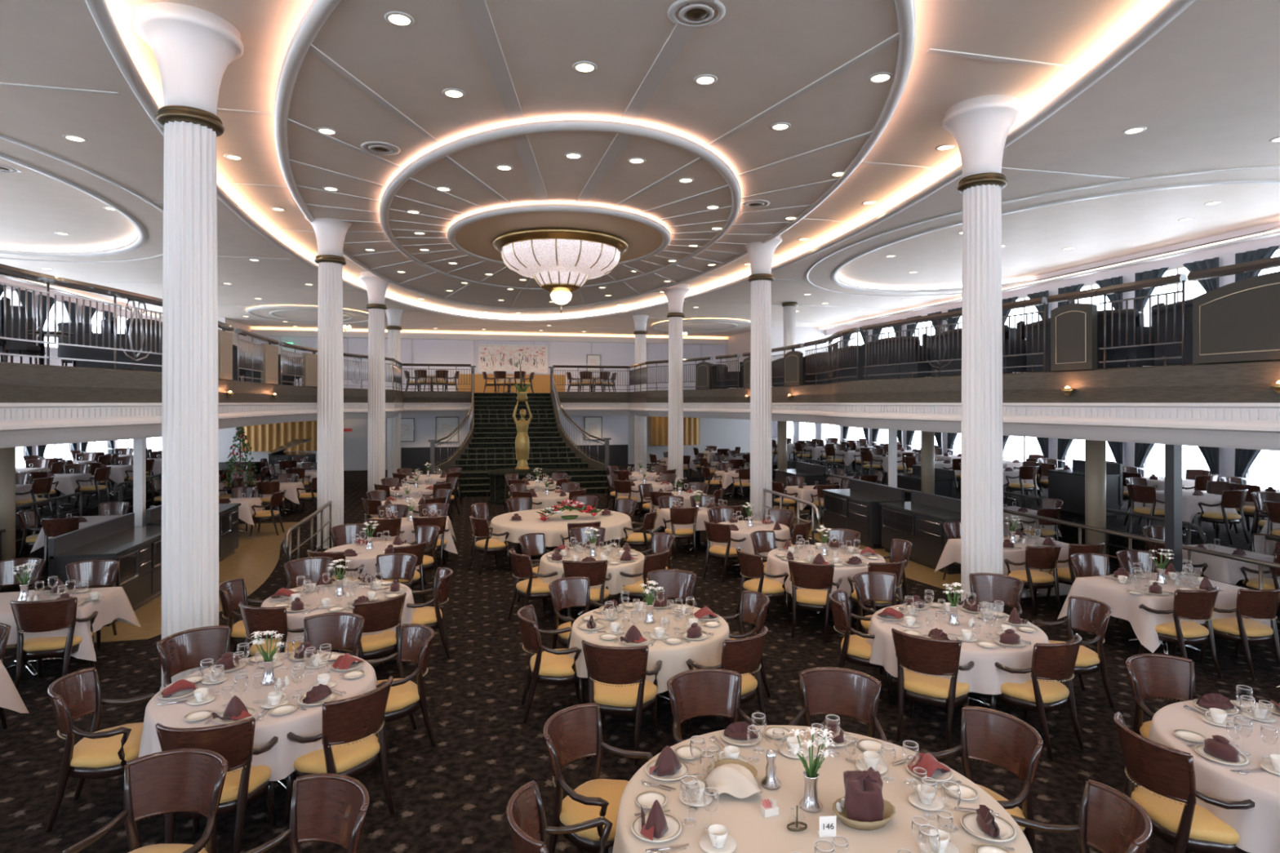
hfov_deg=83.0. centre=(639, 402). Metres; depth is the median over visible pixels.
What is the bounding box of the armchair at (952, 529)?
[942,520,960,580]
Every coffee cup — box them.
[28,590,35,597]
[88,591,101,599]
[193,687,208,702]
[203,668,222,681]
[266,690,286,705]
[268,653,277,664]
[289,593,300,600]
[304,582,315,591]
[310,653,323,666]
[316,673,330,684]
[320,598,330,607]
[342,577,348,586]
[366,591,375,599]
[373,580,382,588]
[560,549,567,555]
[572,555,580,561]
[574,545,581,551]
[600,555,609,560]
[601,608,613,618]
[604,545,612,551]
[609,622,620,632]
[618,550,625,556]
[631,601,644,610]
[653,626,666,637]
[675,604,686,614]
[687,780,704,800]
[688,617,697,626]
[707,824,728,848]
[720,745,740,759]
[786,736,802,754]
[787,546,795,552]
[806,554,813,561]
[813,542,822,548]
[831,555,841,562]
[846,546,854,552]
[853,554,862,559]
[857,751,879,769]
[904,604,916,614]
[905,616,915,626]
[912,783,936,804]
[927,828,950,852]
[941,602,953,611]
[960,629,975,639]
[979,608,990,617]
[1000,624,1015,632]
[1014,534,1019,540]
[1117,575,1127,582]
[1148,580,1159,585]
[1168,572,1177,579]
[1196,577,1208,584]
[1204,707,1227,724]
[1245,703,1268,719]
[1269,754,1279,772]
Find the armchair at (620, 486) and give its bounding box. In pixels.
[613,480,640,512]
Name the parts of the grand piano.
lid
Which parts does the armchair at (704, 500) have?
backrest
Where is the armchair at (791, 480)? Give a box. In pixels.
[785,475,804,515]
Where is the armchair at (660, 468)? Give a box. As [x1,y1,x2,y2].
[652,465,667,473]
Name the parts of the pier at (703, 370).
handrail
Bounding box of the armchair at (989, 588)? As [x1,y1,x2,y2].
[956,573,1024,615]
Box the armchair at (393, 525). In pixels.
[366,517,404,542]
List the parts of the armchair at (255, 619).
leg, backrest, seat, leg, arm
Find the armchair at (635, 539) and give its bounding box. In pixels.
[622,509,657,555]
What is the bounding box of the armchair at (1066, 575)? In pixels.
[1045,542,1104,602]
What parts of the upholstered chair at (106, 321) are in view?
backrest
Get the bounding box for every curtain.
[0,284,7,297]
[14,288,31,317]
[24,445,32,455]
[36,293,57,351]
[38,444,46,458]
[63,300,75,322]
[71,443,77,450]
[80,442,88,453]
[81,305,96,323]
[104,310,113,319]
[108,440,115,453]
[841,426,848,441]
[842,333,851,346]
[858,326,867,343]
[862,427,869,446]
[871,428,879,446]
[872,328,882,341]
[889,319,902,336]
[897,430,902,444]
[905,430,915,449]
[906,315,921,336]
[927,311,941,333]
[934,431,943,448]
[946,432,957,454]
[947,306,961,330]
[1002,296,1017,324]
[1002,435,1008,448]
[1026,290,1048,319]
[1036,437,1048,458]
[1056,438,1073,467]
[1057,284,1084,306]
[1095,275,1122,309]
[1106,440,1123,466]
[1132,442,1154,477]
[1134,266,1168,313]
[1182,257,1218,292]
[1197,446,1222,480]
[1232,448,1261,484]
[1235,245,1279,281]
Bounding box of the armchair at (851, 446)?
[845,442,857,466]
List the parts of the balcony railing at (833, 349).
post, post, handrail, post, post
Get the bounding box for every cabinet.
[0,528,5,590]
[48,512,161,626]
[146,502,240,562]
[773,461,826,510]
[821,479,904,549]
[879,490,960,574]
[897,464,953,502]
[1045,459,1122,519]
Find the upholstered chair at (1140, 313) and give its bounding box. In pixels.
[1138,312,1141,326]
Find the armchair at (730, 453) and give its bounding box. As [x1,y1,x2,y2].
[727,450,740,456]
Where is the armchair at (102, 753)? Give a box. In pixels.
[45,666,155,832]
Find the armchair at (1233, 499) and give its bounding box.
[1196,488,1249,545]
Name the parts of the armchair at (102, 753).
leg, nail trim, backrest, leg, seat rail, arm, seat, arm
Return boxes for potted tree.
[220,426,260,486]
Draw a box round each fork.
[204,711,218,724]
[634,809,670,816]
[937,780,962,790]
[971,844,1014,851]
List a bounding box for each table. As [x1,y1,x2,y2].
[4,657,62,677]
[27,329,74,364]
[38,489,74,509]
[92,478,118,496]
[272,506,291,514]
[274,778,286,791]
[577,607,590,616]
[657,693,670,702]
[682,530,706,551]
[724,488,746,497]
[799,502,823,519]
[844,460,862,473]
[968,694,990,708]
[1003,495,1015,501]
[1022,586,1039,595]
[1128,637,1200,654]
[1182,524,1205,536]
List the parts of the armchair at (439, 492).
backrest, leg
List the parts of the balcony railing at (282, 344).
post, handrail, post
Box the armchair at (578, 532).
[568,526,605,546]
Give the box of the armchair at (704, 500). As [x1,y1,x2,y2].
[689,494,715,540]
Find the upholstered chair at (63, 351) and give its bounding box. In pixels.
[57,322,92,366]
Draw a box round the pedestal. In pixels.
[487,467,556,504]
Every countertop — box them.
[49,525,161,559]
[149,502,240,525]
[773,468,825,476]
[821,488,903,503]
[879,501,960,521]
[897,472,951,481]
[1045,469,1121,476]
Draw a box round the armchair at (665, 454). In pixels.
[662,451,667,457]
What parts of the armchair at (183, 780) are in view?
arm, leg, seat, backrest, arm, leg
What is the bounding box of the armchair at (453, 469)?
[448,466,462,499]
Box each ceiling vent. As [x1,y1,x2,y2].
[0,163,22,173]
[360,141,400,155]
[667,0,725,27]
[740,199,769,208]
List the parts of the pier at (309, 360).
handrail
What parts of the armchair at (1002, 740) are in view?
arm, leg, seat, backrest, arm, leg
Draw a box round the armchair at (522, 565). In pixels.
[507,548,561,622]
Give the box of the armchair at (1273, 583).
[1239,553,1279,589]
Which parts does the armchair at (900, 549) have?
leg, backrest, leg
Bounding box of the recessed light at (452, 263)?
[447,262,458,264]
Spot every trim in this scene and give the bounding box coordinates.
[0,82,1129,331]
[0,134,163,262]
[0,274,162,318]
[0,361,395,402]
[0,402,395,448]
[84,0,1195,322]
[156,315,253,381]
[217,0,1066,308]
[246,305,368,323]
[250,329,728,391]
[274,0,915,309]
[379,120,741,289]
[389,402,404,417]
[393,390,404,402]
[400,402,471,416]
[402,391,471,402]
[447,204,671,265]
[557,391,628,402]
[558,402,631,415]
[626,402,649,416]
[627,390,648,402]
[644,402,1279,450]
[651,318,751,333]
[805,165,1279,296]
[817,231,1279,330]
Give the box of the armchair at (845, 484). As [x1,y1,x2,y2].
[839,479,849,488]
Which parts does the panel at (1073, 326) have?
handrail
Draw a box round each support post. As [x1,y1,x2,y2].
[133,438,146,526]
[888,429,897,488]
[1164,444,1182,573]
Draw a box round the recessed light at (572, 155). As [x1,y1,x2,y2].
[564,151,582,159]
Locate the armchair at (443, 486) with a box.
[422,482,452,520]
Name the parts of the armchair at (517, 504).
backrest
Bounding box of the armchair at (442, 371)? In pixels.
[431,369,448,391]
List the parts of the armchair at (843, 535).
leg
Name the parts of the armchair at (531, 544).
leg, backrest, arm, seat, leg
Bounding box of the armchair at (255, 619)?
[238,601,303,658]
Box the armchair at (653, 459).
[648,453,666,468]
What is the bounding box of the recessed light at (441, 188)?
[435,186,452,191]
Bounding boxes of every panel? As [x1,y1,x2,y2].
[1046,288,1100,371]
[1186,256,1279,364]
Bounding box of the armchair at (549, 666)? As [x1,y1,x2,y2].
[516,604,584,723]
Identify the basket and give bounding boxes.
[706,759,757,779]
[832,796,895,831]
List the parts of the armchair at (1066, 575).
leg, arm, seat rail, seat, leg, backrest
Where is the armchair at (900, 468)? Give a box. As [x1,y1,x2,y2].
[897,452,918,473]
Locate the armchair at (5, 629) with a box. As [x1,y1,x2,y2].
[0,622,10,729]
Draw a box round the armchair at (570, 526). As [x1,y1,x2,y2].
[560,521,600,547]
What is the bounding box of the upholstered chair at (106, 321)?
[75,317,117,353]
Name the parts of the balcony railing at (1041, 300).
post, post, post, handrail, post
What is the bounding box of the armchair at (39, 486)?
[15,475,54,525]
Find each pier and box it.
[217,320,234,379]
[260,336,279,384]
[302,346,317,386]
[694,356,712,389]
[742,351,750,387]
[782,343,804,386]
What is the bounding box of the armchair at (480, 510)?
[470,502,506,555]
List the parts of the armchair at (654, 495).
backrest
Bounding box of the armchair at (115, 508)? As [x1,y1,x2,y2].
[97,501,130,515]
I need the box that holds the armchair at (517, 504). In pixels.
[506,497,531,549]
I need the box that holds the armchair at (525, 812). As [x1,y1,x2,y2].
[506,780,613,852]
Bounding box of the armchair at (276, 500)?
[249,489,284,536]
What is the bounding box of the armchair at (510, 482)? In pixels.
[507,479,534,512]
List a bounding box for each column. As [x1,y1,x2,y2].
[0,447,18,592]
[133,1,243,690]
[304,216,351,548]
[359,271,390,491]
[385,301,405,477]
[629,307,648,471]
[661,283,689,491]
[743,234,782,521]
[777,421,786,469]
[782,302,797,354]
[920,431,934,494]
[942,94,1022,612]
[1084,440,1106,554]
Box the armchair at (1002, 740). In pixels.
[922,706,1043,852]
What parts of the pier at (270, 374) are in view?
handrail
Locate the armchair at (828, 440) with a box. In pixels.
[825,437,838,443]
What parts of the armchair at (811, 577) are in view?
leg, leg, seat, backrest, seat rail, leg, arm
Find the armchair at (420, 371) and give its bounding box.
[413,369,431,391]
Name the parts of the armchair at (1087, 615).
arm, leg, seat, leg, arm, seat rail, backrest, leg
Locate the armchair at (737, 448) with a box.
[734,446,740,451]
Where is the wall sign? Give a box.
[343,428,351,431]
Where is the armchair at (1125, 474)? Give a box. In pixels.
[1120,471,1157,508]
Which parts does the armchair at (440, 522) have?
backrest, seat, seat rail, leg, leg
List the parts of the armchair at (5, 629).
backrest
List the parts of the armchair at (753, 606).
arm, arm, leg, backrest, leg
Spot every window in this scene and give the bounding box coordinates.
[5,287,16,296]
[19,446,25,467]
[36,295,61,349]
[36,443,71,459]
[80,306,102,333]
[80,440,108,453]
[115,439,128,448]
[146,437,161,451]
[792,422,794,443]
[798,422,815,440]
[821,423,840,443]
[824,333,840,347]
[846,427,869,446]
[857,330,869,345]
[911,432,942,449]
[920,312,942,333]
[952,442,956,454]
[1003,436,1036,480]
[1017,292,1048,324]
[1065,453,1069,466]
[1082,282,1097,304]
[1142,459,1148,477]
[1143,265,1185,326]
[1245,470,1251,484]
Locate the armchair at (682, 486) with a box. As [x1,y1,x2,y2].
[664,477,686,491]
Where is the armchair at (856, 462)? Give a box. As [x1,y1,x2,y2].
[853,447,875,475]
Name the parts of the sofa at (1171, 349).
armrest, leg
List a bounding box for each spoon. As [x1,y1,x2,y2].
[159,702,186,706]
[257,709,269,720]
[329,688,346,693]
[641,782,671,791]
[650,848,686,852]
[709,737,722,750]
[893,755,914,763]
[959,807,993,813]
[1182,706,1203,715]
[1237,770,1266,774]
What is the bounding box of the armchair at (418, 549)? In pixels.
[375,541,426,606]
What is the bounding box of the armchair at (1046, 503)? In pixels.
[1040,497,1062,542]
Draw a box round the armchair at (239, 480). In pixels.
[218,476,243,497]
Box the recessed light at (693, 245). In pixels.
[687,244,698,246]
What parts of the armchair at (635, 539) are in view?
arm, seat rail, seat, arm, leg, leg, backrest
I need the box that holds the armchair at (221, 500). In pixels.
[218,497,229,503]
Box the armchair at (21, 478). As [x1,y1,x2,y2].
[15,472,32,511]
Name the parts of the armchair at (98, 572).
leg, backrest, leg, leg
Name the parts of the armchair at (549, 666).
backrest, leg, leg, seat, seat rail, arm, arm, leg, leg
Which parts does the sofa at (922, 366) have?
armrest, armrest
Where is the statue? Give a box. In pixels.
[512,400,533,471]
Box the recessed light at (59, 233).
[54,231,69,235]
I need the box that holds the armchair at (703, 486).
[688,482,709,494]
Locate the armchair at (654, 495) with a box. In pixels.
[648,490,671,529]
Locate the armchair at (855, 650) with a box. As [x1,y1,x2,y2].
[828,590,893,704]
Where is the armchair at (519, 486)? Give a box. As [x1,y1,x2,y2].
[509,483,526,497]
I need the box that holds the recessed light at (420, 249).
[417,248,430,250]
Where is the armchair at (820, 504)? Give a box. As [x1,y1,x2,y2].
[810,484,839,524]
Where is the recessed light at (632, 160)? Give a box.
[626,157,645,164]
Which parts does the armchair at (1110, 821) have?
arm, leg, backrest, leg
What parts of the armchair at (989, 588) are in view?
arm, leg, backrest, leg, arm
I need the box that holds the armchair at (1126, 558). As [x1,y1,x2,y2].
[1115,549,1157,623]
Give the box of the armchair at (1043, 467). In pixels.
[1035,462,1055,495]
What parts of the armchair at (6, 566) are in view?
backrest, arm, leg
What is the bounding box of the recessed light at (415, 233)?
[413,231,426,234]
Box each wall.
[0,276,161,468]
[218,413,750,471]
[253,327,774,437]
[457,373,564,392]
[725,325,826,388]
[772,437,777,448]
[774,220,1279,519]
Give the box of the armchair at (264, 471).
[247,466,270,486]
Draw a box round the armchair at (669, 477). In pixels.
[659,473,676,491]
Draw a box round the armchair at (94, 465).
[76,462,111,500]
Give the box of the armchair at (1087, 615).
[1031,595,1114,711]
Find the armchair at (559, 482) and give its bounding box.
[548,477,571,491]
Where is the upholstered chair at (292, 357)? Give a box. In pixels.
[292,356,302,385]
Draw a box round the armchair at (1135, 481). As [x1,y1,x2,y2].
[1124,477,1147,525]
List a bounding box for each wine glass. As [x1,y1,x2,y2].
[47,576,57,597]
[200,658,214,691]
[212,664,224,694]
[232,651,244,679]
[233,673,248,706]
[236,642,249,674]
[251,672,264,703]
[277,643,288,670]
[290,664,305,698]
[292,636,304,666]
[293,662,306,692]
[296,575,305,597]
[303,583,313,605]
[305,647,316,674]
[316,584,324,604]
[319,644,332,674]
[326,568,335,588]
[346,582,355,604]
[357,567,366,587]
[373,573,382,594]
[604,600,613,626]
[616,605,624,626]
[620,591,629,614]
[621,596,629,617]
[631,610,640,624]
[642,611,651,634]
[656,589,665,612]
[672,608,683,634]
[674,598,683,618]
[680,775,698,826]
[689,735,706,780]
[699,750,715,791]
[702,787,719,832]
[746,724,760,762]
[751,712,766,754]
[810,723,824,760]
[813,840,835,852]
[824,714,840,756]
[831,835,849,852]
[880,742,895,782]
[902,740,919,786]
[904,595,914,608]
[911,816,929,852]
[914,601,923,623]
[918,824,940,852]
[920,777,937,822]
[924,590,933,613]
[924,595,933,616]
[935,609,946,624]
[941,781,960,833]
[947,612,957,635]
[955,595,964,617]
[966,592,976,616]
[980,601,990,623]
[982,612,992,635]
[984,612,995,639]
[993,600,1004,625]
[1132,562,1142,582]
[1133,569,1142,587]
[1133,569,1143,590]
[1182,560,1191,579]
[1233,715,1253,756]
[1235,684,1253,722]
[1240,695,1255,728]
[1260,724,1278,761]
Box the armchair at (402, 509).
[377,504,408,518]
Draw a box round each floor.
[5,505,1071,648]
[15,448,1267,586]
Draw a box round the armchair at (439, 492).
[435,488,452,519]
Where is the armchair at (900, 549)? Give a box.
[871,538,912,613]
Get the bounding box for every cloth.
[702,763,762,798]
[843,767,884,822]
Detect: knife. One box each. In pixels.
[156,700,186,705]
[255,708,266,721]
[640,779,675,790]
[644,843,688,852]
[712,735,724,748]
[802,729,808,742]
[892,758,913,766]
[954,808,999,815]
[1184,705,1208,715]
[1231,768,1264,772]
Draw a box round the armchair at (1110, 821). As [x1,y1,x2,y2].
[1009,779,1152,852]
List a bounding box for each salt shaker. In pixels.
[26,595,31,601]
[32,595,38,601]
[275,677,282,688]
[283,675,289,686]
[345,591,349,597]
[350,589,354,596]
[660,617,664,625]
[664,616,668,624]
[834,801,842,817]
[840,797,844,808]
[967,618,972,626]
[1174,578,1178,585]
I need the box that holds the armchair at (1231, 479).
[1219,476,1264,528]
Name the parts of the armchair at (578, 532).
leg, leg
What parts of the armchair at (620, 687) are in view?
leg, leg, backrest, nail trim, seat rail, seat, leg, arm, leg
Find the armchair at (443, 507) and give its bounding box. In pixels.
[417,502,451,557]
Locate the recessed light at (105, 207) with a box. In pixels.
[102,206,115,210]
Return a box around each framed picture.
[400,417,414,441]
[435,416,458,442]
[584,416,602,439]
[586,354,600,372]
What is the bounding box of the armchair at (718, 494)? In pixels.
[712,487,724,506]
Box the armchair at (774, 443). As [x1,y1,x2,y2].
[772,440,777,462]
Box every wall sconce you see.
[226,391,233,397]
[271,393,277,398]
[1060,386,1074,395]
[1269,380,1279,393]
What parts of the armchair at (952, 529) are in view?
leg, backrest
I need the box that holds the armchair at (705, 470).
[701,466,722,489]
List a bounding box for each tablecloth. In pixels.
[0,586,140,661]
[0,660,29,713]
[15,467,50,472]
[15,484,38,500]
[30,515,121,553]
[50,473,94,497]
[72,460,97,463]
[91,465,133,485]
[118,454,133,457]
[137,651,377,781]
[146,458,161,474]
[218,483,226,495]
[219,471,256,486]
[229,497,264,525]
[254,482,306,504]
[256,579,416,651]
[271,462,311,478]
[283,469,316,482]
[324,541,419,578]
[366,515,457,554]
[372,498,424,517]
[386,484,433,500]
[406,474,446,485]
[419,374,444,381]
[488,508,633,546]
[496,376,519,384]
[526,480,556,492]
[531,491,568,509]
[537,546,644,594]
[568,602,730,693]
[578,376,604,383]
[612,725,1032,852]
[617,480,673,502]
[628,471,662,481]
[649,491,706,512]
[651,506,709,539]
[658,457,697,471]
[702,450,717,463]
[708,461,747,471]
[710,520,791,556]
[711,470,750,488]
[727,456,748,463]
[764,545,885,596]
[776,443,803,456]
[783,485,823,510]
[802,446,826,459]
[826,475,860,486]
[831,450,861,466]
[856,446,873,449]
[866,455,906,471]
[866,603,1048,694]
[897,449,914,455]
[910,461,960,473]
[934,454,961,462]
[934,535,1073,575]
[1003,460,1022,470]
[1003,468,1039,490]
[1003,506,1062,537]
[1040,467,1072,479]
[1057,571,1279,653]
[1124,476,1206,493]
[1128,490,1238,523]
[1148,700,1279,852]
[1155,543,1279,585]
[1244,488,1279,506]
[1259,520,1279,533]
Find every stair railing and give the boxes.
[428,365,475,474]
[548,366,611,470]
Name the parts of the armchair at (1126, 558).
leg, backrest, leg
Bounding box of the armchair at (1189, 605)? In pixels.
[1138,586,1222,677]
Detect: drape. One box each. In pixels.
[241,420,317,451]
[650,416,699,445]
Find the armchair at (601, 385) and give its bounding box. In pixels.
[594,371,609,391]
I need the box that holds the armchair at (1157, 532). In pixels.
[1142,525,1164,551]
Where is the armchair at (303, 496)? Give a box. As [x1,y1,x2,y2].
[294,477,316,514]
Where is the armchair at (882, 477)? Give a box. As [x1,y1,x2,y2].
[875,470,887,484]
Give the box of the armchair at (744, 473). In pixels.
[732,468,750,501]
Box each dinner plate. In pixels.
[44,588,73,594]
[156,686,198,699]
[208,660,245,672]
[213,706,256,724]
[269,595,289,599]
[286,604,311,612]
[288,649,322,660]
[297,691,337,705]
[315,581,335,586]
[330,659,364,671]
[356,578,379,584]
[383,586,407,592]
[547,557,566,561]
[577,621,604,630]
[599,605,623,612]
[617,548,635,552]
[617,557,635,561]
[619,635,647,644]
[631,812,681,842]
[644,759,688,780]
[653,602,672,608]
[680,631,708,639]
[693,613,719,620]
[720,728,761,745]
[780,556,799,560]
[809,728,851,746]
[844,561,864,565]
[859,552,878,555]
[875,613,903,620]
[902,602,928,609]
[905,760,953,782]
[924,635,954,639]
[959,606,980,613]
[960,811,1016,841]
[993,636,1026,646]
[1000,617,1030,625]
[1003,546,1017,549]
[1109,573,1134,579]
[1142,588,1169,595]
[1191,585,1213,590]
[1191,698,1238,714]
[1194,744,1248,765]
[1265,703,1279,715]
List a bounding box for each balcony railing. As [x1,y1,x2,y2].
[0,263,220,370]
[235,328,266,382]
[279,342,306,386]
[342,352,394,389]
[391,358,403,391]
[400,363,471,391]
[552,364,630,392]
[627,361,647,391]
[646,358,696,391]
[715,353,739,389]
[771,346,785,383]
[803,327,860,385]
[861,297,1047,380]
[1024,308,1156,372]
[1096,273,1186,369]
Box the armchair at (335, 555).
[306,549,364,579]
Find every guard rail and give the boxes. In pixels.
[15,491,82,542]
[112,473,161,506]
[283,500,332,563]
[763,488,820,545]
[801,457,848,479]
[826,473,1279,623]
[870,469,888,485]
[1003,491,1041,531]
[1106,508,1206,550]
[1265,535,1279,541]
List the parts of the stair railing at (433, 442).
handrail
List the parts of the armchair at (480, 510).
leg, backrest, leg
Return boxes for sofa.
[75,318,162,372]
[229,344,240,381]
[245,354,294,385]
[711,364,742,389]
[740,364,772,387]
[772,357,804,386]
[803,351,830,385]
[829,345,863,382]
[860,336,931,380]
[928,324,1027,377]
[1152,298,1192,365]
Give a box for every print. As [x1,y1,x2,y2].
[401,424,409,435]
[441,423,453,435]
[588,422,597,434]
[590,359,596,365]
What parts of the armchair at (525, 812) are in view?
backrest, leg, arm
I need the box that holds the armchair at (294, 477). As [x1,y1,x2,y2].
[271,473,299,510]
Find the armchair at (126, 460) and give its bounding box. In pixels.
[110,456,133,488]
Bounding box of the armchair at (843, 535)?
[823,528,861,548]
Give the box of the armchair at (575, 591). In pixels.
[548,576,605,648]
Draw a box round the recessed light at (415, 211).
[405,209,421,213]
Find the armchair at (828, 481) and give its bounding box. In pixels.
[826,480,839,484]
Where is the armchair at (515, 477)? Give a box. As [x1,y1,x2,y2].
[503,473,519,510]
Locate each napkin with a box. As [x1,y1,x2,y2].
[47,472,55,477]
[50,579,74,593]
[56,593,73,599]
[77,516,87,522]
[161,679,195,697]
[211,695,252,720]
[215,652,239,670]
[271,588,296,597]
[290,597,304,610]
[293,641,317,657]
[302,684,332,703]
[315,572,333,586]
[332,653,362,670]
[344,549,357,556]
[351,595,369,606]
[354,537,367,545]
[360,573,375,582]
[384,500,392,505]
[384,544,393,553]
[385,496,396,501]
[386,511,396,518]
[390,579,399,591]
[391,484,399,490]
[392,535,406,545]
[417,497,424,504]
[427,511,437,517]
[511,513,521,520]
[532,491,537,497]
[551,551,562,560]
[554,544,570,551]
[559,492,566,496]
[582,541,597,548]
[582,556,595,561]
[586,615,595,628]
[601,508,610,515]
[603,600,618,610]
[619,549,634,560]
[620,625,647,643]
[622,542,631,551]
[640,800,668,841]
[649,746,681,777]
[652,591,669,607]
[654,476,662,482]
[673,502,681,507]
[685,488,693,493]
[686,622,702,638]
[693,606,717,618]
[704,501,715,508]
[724,721,758,740]
[728,515,737,523]
[730,524,738,530]
[761,517,773,524]
[773,520,782,530]
[782,538,791,549]
[786,551,794,560]
[812,553,828,564]
[817,718,844,743]
[828,538,840,547]
[847,555,862,564]
[860,546,876,555]
[877,607,903,618]
[906,595,924,608]
[907,752,951,779]
[928,627,950,639]
[942,459,951,463]
[961,600,983,611]
[975,804,1000,839]
[999,628,1020,644]
[1003,539,1014,547]
[1004,466,1013,471]
[1008,607,1027,624]
[1014,528,1023,537]
[1017,507,1027,512]
[1042,535,1056,546]
[1063,465,1070,469]
[1113,567,1129,577]
[1148,582,1162,593]
[1149,474,1157,479]
[1164,562,1176,574]
[1192,489,1204,495]
[1195,543,1207,552]
[1195,693,1234,710]
[1199,576,1214,590]
[1203,734,1239,762]
[1231,548,1246,555]
[1265,486,1275,492]
[1270,700,1279,707]
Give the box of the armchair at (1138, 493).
[1127,483,1164,533]
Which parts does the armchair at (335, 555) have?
backrest, seat, arm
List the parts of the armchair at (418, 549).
seat, backrest, seat rail, leg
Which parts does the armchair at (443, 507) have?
backrest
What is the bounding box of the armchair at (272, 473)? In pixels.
[265,465,281,481]
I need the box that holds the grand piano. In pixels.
[267,438,315,479]
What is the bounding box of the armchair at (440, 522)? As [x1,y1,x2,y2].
[411,515,448,567]
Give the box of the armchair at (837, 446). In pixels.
[832,444,852,468]
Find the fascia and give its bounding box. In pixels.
[645,360,1279,402]
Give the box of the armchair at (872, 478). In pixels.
[860,475,878,483]
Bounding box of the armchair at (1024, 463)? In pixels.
[1008,461,1040,498]
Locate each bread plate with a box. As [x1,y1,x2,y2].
[72,588,91,593]
[180,675,204,683]
[183,710,213,721]
[248,654,263,662]
[269,704,297,715]
[272,602,290,607]
[288,588,300,592]
[322,653,343,661]
[327,606,345,612]
[342,670,364,679]
[381,580,393,585]
[384,592,400,598]
[581,615,598,621]
[599,633,617,639]
[608,560,620,564]
[622,602,635,608]
[629,552,639,555]
[635,791,666,808]
[663,636,683,644]
[675,604,691,609]
[675,745,702,759]
[703,621,721,627]
[764,726,791,738]
[774,553,786,556]
[792,544,804,547]
[794,560,807,563]
[831,562,844,566]
[857,738,885,751]
[866,555,879,559]
[884,607,902,612]
[902,630,921,635]
[928,602,943,608]
[944,782,978,799]
[974,844,1010,852]
[976,640,997,648]
[990,611,1007,617]
[1017,626,1037,632]
[1026,543,1039,546]
[1125,590,1144,595]
[1132,574,1148,578]
[1173,729,1206,742]
[1176,586,1195,590]
[1181,571,1197,575]
[1233,700,1254,710]
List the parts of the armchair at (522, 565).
leg, backrest, leg, seat, seat rail, arm, leg, arm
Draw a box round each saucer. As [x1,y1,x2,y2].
[84,595,104,600]
[186,694,215,705]
[201,675,228,684]
[258,659,283,667]
[260,697,288,708]
[286,598,304,603]
[302,587,319,592]
[305,659,328,668]
[310,680,336,688]
[316,603,334,608]
[368,585,386,589]
[368,595,379,600]
[600,614,617,619]
[605,627,624,634]
[630,607,646,612]
[649,632,669,639]
[673,610,690,615]
[679,789,712,806]
[684,623,702,629]
[699,833,736,852]
[716,754,746,762]
[779,744,808,758]
[855,758,887,773]
[900,621,919,627]
[902,610,920,615]
[908,791,944,810]
[918,837,959,852]
[938,607,950,613]
[955,635,977,641]
[975,613,995,619]
[995,630,1016,634]
[1113,579,1131,584]
[1164,576,1182,580]
[1201,715,1235,727]
[1241,710,1276,722]
[1259,761,1279,775]
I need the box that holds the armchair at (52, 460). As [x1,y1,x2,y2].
[40,457,62,469]
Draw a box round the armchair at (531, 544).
[517,533,551,608]
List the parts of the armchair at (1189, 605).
leg, arm, leg, leg, seat rail, seat, backrest, leg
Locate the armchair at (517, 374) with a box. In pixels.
[509,371,525,392]
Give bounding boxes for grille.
[0,167,8,170]
[373,146,387,152]
[686,8,706,20]
[749,203,759,206]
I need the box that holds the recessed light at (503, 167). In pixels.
[494,164,513,170]
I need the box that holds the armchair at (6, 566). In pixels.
[0,557,44,647]
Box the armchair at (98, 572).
[64,559,119,649]
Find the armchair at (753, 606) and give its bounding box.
[720,590,770,697]
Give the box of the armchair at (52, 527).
[40,517,79,574]
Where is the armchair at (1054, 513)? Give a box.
[1018,506,1061,541]
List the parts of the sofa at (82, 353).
armrest, backrest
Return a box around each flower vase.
[9,563,36,601]
[248,631,285,685]
[326,559,351,596]
[362,520,378,549]
[402,483,412,502]
[404,497,417,520]
[411,471,420,488]
[424,462,431,476]
[533,467,542,483]
[541,477,552,494]
[583,526,599,556]
[636,460,643,474]
[638,580,662,623]
[639,468,648,484]
[675,477,683,494]
[693,490,702,511]
[742,502,755,526]
[787,727,835,813]
[815,525,831,555]
[942,582,965,625]
[1004,515,1022,542]
[1149,548,1173,584]
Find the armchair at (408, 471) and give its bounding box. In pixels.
[396,467,412,475]
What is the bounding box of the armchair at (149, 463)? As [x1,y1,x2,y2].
[123,458,155,496]
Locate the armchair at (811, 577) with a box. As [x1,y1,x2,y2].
[787,560,842,642]
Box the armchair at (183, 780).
[62,748,228,852]
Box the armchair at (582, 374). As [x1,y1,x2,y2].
[578,371,595,391]
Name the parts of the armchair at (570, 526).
arm, backrest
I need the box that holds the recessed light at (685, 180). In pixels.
[677,177,694,182]
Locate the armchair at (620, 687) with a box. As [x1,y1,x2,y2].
[581,640,662,765]
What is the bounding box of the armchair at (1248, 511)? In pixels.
[1227,482,1267,536]
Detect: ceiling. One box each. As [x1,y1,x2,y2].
[0,0,1279,337]
[0,158,138,250]
[287,0,898,308]
[388,130,731,288]
[455,211,662,262]
[836,183,1279,287]
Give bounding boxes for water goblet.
[212,665,223,684]
[221,684,233,705]
[254,651,263,669]
[273,680,285,695]
[303,649,313,662]
[317,660,328,674]
[684,609,693,624]
[685,781,699,808]
[706,745,719,764]
[772,728,784,751]
[844,735,857,759]
[897,848,912,852]
[912,767,927,785]
[925,616,933,631]
[936,809,953,834]
[972,622,981,638]
[995,613,1004,627]
[1226,721,1241,745]
[1257,700,1272,720]
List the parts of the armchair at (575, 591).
leg, seat rail, seat, arm, backrest, leg, arm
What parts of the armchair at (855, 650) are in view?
backrest, leg, leg, seat, arm, arm, seat rail, leg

